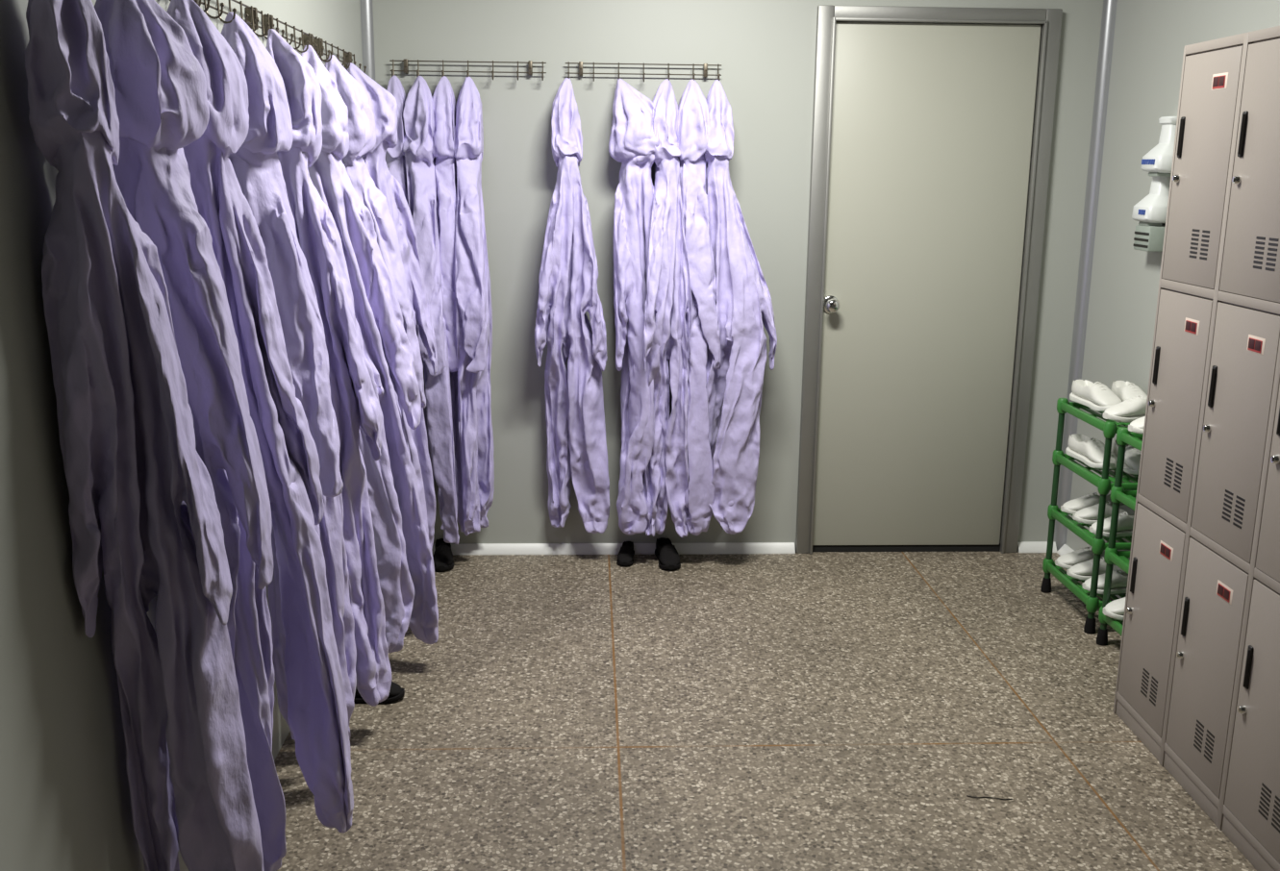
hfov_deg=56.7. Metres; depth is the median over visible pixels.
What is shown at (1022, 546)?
baseboard
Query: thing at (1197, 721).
vent
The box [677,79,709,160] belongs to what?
hood
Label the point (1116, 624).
tray
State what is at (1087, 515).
shoe
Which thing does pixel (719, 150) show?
hood
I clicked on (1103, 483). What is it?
tray
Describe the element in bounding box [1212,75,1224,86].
print
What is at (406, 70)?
hook rack
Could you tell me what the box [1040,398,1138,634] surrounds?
shoe rack
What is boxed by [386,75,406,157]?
hood
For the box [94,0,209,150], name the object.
hood
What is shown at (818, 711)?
floor
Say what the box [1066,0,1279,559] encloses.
wall
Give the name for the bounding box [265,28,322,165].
hood
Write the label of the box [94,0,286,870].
coverall
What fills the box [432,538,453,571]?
shoe
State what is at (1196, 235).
vent
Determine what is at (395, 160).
coverall
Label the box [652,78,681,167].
hood
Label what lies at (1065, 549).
baseboard
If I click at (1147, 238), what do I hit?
vent
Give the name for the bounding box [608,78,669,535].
coverall
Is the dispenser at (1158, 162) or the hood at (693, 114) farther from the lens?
the hood at (693, 114)
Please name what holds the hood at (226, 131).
attached to the coverall at (317, 716)
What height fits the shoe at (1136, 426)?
0.081 m
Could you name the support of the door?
in the wall at (765, 50)
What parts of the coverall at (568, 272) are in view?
trouser leg, trouser leg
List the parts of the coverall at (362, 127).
trouser leg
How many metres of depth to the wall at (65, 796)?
1.73 m
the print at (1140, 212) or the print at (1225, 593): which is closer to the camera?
the print at (1225, 593)
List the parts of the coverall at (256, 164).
trouser leg, trouser leg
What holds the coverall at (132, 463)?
hanging from the wall at (65, 796)
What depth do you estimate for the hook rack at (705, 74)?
4.24 m
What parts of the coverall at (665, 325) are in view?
trouser leg, trouser leg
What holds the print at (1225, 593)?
on the locker
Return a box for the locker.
[1113,25,1279,870]
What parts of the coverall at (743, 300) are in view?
trouser leg, trouser leg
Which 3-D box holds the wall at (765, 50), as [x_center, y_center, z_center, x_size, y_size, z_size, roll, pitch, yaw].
[0.354,-0.795,4.448,2.886,2.550,0.100,0,13,-2]
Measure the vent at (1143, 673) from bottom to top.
0.068 m
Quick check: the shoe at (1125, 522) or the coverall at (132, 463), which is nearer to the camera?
the coverall at (132, 463)
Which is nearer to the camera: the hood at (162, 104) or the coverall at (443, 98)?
the hood at (162, 104)
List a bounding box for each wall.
[0,0,362,870]
[372,0,1103,550]
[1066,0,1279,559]
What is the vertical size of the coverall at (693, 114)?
1.656 m
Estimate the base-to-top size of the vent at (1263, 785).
0.068 m
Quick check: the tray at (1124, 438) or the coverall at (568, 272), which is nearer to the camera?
the tray at (1124, 438)
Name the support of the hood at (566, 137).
attached to the coverall at (568, 272)
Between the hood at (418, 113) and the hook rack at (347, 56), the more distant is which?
the hood at (418, 113)
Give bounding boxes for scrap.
[966,795,1012,800]
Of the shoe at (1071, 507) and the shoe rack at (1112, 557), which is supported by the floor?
the shoe rack at (1112, 557)
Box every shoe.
[353,681,404,703]
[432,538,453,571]
[616,541,634,565]
[654,537,680,570]
[1054,547,1104,569]
[1060,492,1124,514]
[1065,433,1116,469]
[1066,556,1126,580]
[1069,379,1121,411]
[1072,501,1134,525]
[1081,569,1128,594]
[1089,512,1134,537]
[1102,395,1146,423]
[1102,597,1125,620]
[1111,380,1147,401]
[1112,440,1141,475]
[1128,416,1145,434]
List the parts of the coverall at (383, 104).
trouser leg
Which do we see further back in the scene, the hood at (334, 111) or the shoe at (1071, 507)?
the shoe at (1071, 507)
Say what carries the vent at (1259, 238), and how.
attached to the locker
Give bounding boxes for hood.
[24,0,119,163]
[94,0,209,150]
[166,0,249,152]
[221,12,293,154]
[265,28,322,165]
[301,45,349,160]
[324,54,376,157]
[347,62,397,153]
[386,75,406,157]
[402,75,436,164]
[432,75,455,158]
[453,76,483,161]
[551,77,582,166]
[608,78,659,162]
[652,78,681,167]
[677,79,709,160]
[704,79,733,164]
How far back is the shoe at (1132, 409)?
3.75 m
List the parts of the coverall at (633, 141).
trouser leg, trouser leg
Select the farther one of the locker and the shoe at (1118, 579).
the shoe at (1118, 579)
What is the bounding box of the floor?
[274,551,1256,870]
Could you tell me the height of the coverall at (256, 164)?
1.689 m
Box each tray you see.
[1042,557,1126,612]
[1047,504,1131,554]
[1052,450,1138,495]
[1056,398,1132,438]
[1098,606,1123,635]
[1104,547,1130,574]
[1110,485,1136,510]
[1116,427,1143,451]
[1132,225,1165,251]
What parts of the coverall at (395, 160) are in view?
trouser leg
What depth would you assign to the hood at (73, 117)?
1.65 m
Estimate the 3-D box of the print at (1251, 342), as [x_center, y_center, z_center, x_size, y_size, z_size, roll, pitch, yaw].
[1.347,-0.199,2.598,0.003,0.021,0.051,0,13,-1]
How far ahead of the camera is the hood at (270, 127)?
2.49 m
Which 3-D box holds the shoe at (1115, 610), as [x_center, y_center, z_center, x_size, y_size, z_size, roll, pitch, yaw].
[1.578,0.530,3.724,0.243,0.081,0.089,0,13,-2]
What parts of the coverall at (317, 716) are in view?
trouser leg, trouser leg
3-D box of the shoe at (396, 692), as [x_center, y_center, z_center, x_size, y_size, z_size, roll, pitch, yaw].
[-0.784,0.711,3.357,0.230,0.076,0.084,-1,13,-6]
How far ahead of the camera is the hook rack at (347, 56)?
3.58 m
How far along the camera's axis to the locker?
2.76 m
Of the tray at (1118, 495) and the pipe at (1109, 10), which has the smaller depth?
the tray at (1118, 495)
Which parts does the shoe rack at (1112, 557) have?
post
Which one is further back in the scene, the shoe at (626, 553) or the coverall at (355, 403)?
the shoe at (626, 553)
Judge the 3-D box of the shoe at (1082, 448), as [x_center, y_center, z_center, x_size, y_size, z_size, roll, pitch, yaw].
[1.534,0.049,4.021,0.093,0.085,0.256,-1,13,-8]
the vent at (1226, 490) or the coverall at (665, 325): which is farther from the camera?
the coverall at (665, 325)
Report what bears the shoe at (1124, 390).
on the shoe rack at (1110, 428)
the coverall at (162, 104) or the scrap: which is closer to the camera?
the coverall at (162, 104)
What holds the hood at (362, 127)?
attached to the coverall at (362, 127)
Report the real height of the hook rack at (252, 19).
0.069 m
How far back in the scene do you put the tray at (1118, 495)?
3.68 m
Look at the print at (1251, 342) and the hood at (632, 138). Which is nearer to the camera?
the print at (1251, 342)
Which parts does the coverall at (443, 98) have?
trouser leg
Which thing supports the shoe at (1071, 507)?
on the shoe rack at (1110, 428)
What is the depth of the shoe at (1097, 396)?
3.96 m
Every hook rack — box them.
[193,0,278,39]
[261,13,330,61]
[313,37,366,73]
[389,58,546,80]
[565,61,721,81]
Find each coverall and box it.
[24,0,264,870]
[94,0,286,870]
[166,0,353,833]
[221,12,354,739]
[265,28,391,706]
[301,45,438,652]
[324,54,429,541]
[347,62,437,552]
[385,75,434,482]
[402,75,459,545]
[432,75,481,533]
[453,76,494,535]
[534,77,609,533]
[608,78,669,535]
[642,78,691,537]
[677,79,720,535]
[704,79,777,534]
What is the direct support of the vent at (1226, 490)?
attached to the locker
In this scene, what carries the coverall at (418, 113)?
hanging from the hook rack at (406, 70)
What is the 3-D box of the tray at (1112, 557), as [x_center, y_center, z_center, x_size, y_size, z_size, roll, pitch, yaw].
[1.603,0.421,3.563,0.255,0.050,0.420,0,13,-2]
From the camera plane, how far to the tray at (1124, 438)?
3.64 m
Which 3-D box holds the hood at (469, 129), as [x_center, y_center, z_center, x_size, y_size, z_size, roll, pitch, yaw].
[-0.608,-1.112,4.190,0.099,0.306,0.164,0,13,-2]
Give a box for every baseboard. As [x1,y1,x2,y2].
[431,542,795,555]
[1016,541,1056,552]
[1056,544,1121,599]
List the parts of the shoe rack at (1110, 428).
post, post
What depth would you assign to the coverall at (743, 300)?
4.27 m
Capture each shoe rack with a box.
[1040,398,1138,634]
[1096,427,1143,646]
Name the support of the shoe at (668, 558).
on the floor
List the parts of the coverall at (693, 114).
trouser leg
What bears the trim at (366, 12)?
attached to the wall at (765, 50)
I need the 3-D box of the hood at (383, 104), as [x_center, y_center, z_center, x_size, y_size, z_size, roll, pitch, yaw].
[-0.856,-1.032,3.765,0.184,0.289,0.191,0,13,-2]
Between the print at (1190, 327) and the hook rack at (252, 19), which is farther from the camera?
the print at (1190, 327)
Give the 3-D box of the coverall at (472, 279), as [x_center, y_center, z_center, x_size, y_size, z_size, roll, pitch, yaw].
[-0.601,-0.435,4.285,0.121,1.668,0.281,0,13,-2]
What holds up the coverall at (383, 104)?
hanging from the hook rack at (347, 56)
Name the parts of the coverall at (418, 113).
trouser leg, trouser leg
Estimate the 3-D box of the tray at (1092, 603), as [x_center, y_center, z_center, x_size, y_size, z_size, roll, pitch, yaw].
[1.582,0.509,4.075,0.255,0.050,0.420,0,13,-2]
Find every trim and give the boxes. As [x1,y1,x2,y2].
[359,0,375,80]
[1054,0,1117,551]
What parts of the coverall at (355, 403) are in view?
trouser leg, trouser leg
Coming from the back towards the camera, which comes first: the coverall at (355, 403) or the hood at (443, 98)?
the hood at (443, 98)
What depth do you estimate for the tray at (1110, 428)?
3.94 m
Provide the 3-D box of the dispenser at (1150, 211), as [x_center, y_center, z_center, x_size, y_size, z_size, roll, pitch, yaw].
[1.679,-0.743,3.895,0.087,0.268,0.132,0,13,-2]
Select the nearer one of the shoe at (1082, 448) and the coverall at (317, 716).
the coverall at (317, 716)
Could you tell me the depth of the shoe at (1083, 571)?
4.05 m
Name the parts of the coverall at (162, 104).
trouser leg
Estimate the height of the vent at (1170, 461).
0.068 m
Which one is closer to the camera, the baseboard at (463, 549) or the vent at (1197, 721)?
the vent at (1197, 721)
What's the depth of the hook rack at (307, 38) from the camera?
3.11 m
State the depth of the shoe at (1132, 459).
3.89 m
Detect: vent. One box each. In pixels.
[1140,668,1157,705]
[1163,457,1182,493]
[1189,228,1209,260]
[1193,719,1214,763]
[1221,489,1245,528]
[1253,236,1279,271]
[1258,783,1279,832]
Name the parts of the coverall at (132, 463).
trouser leg, trouser leg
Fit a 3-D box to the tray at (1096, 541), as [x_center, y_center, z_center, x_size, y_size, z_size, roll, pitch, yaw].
[1.584,0.314,4.030,0.255,0.050,0.420,0,13,-2]
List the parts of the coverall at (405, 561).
trouser leg, trouser leg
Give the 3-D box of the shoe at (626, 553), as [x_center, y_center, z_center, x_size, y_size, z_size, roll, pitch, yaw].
[-0.053,0.451,4.569,0.065,0.060,0.179,2,13,4]
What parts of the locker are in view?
handle, door, handle, door, handle, handle, door, door, handle, door, handle, handle, door, door, door, handle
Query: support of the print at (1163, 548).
on the locker
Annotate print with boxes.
[1137,209,1145,215]
[1141,159,1154,164]
[1159,544,1170,557]
[1184,321,1196,332]
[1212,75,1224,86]
[1217,584,1229,601]
[1248,338,1261,351]
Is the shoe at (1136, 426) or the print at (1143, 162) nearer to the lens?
the shoe at (1136, 426)
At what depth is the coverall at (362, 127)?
3.52 m
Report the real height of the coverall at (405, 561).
1.706 m
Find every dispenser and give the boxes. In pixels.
[1131,176,1170,251]
[1141,116,1177,176]
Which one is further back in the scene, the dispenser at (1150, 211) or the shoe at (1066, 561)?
the shoe at (1066, 561)
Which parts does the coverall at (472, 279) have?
trouser leg, trouser leg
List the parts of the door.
knob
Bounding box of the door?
[795,4,1062,554]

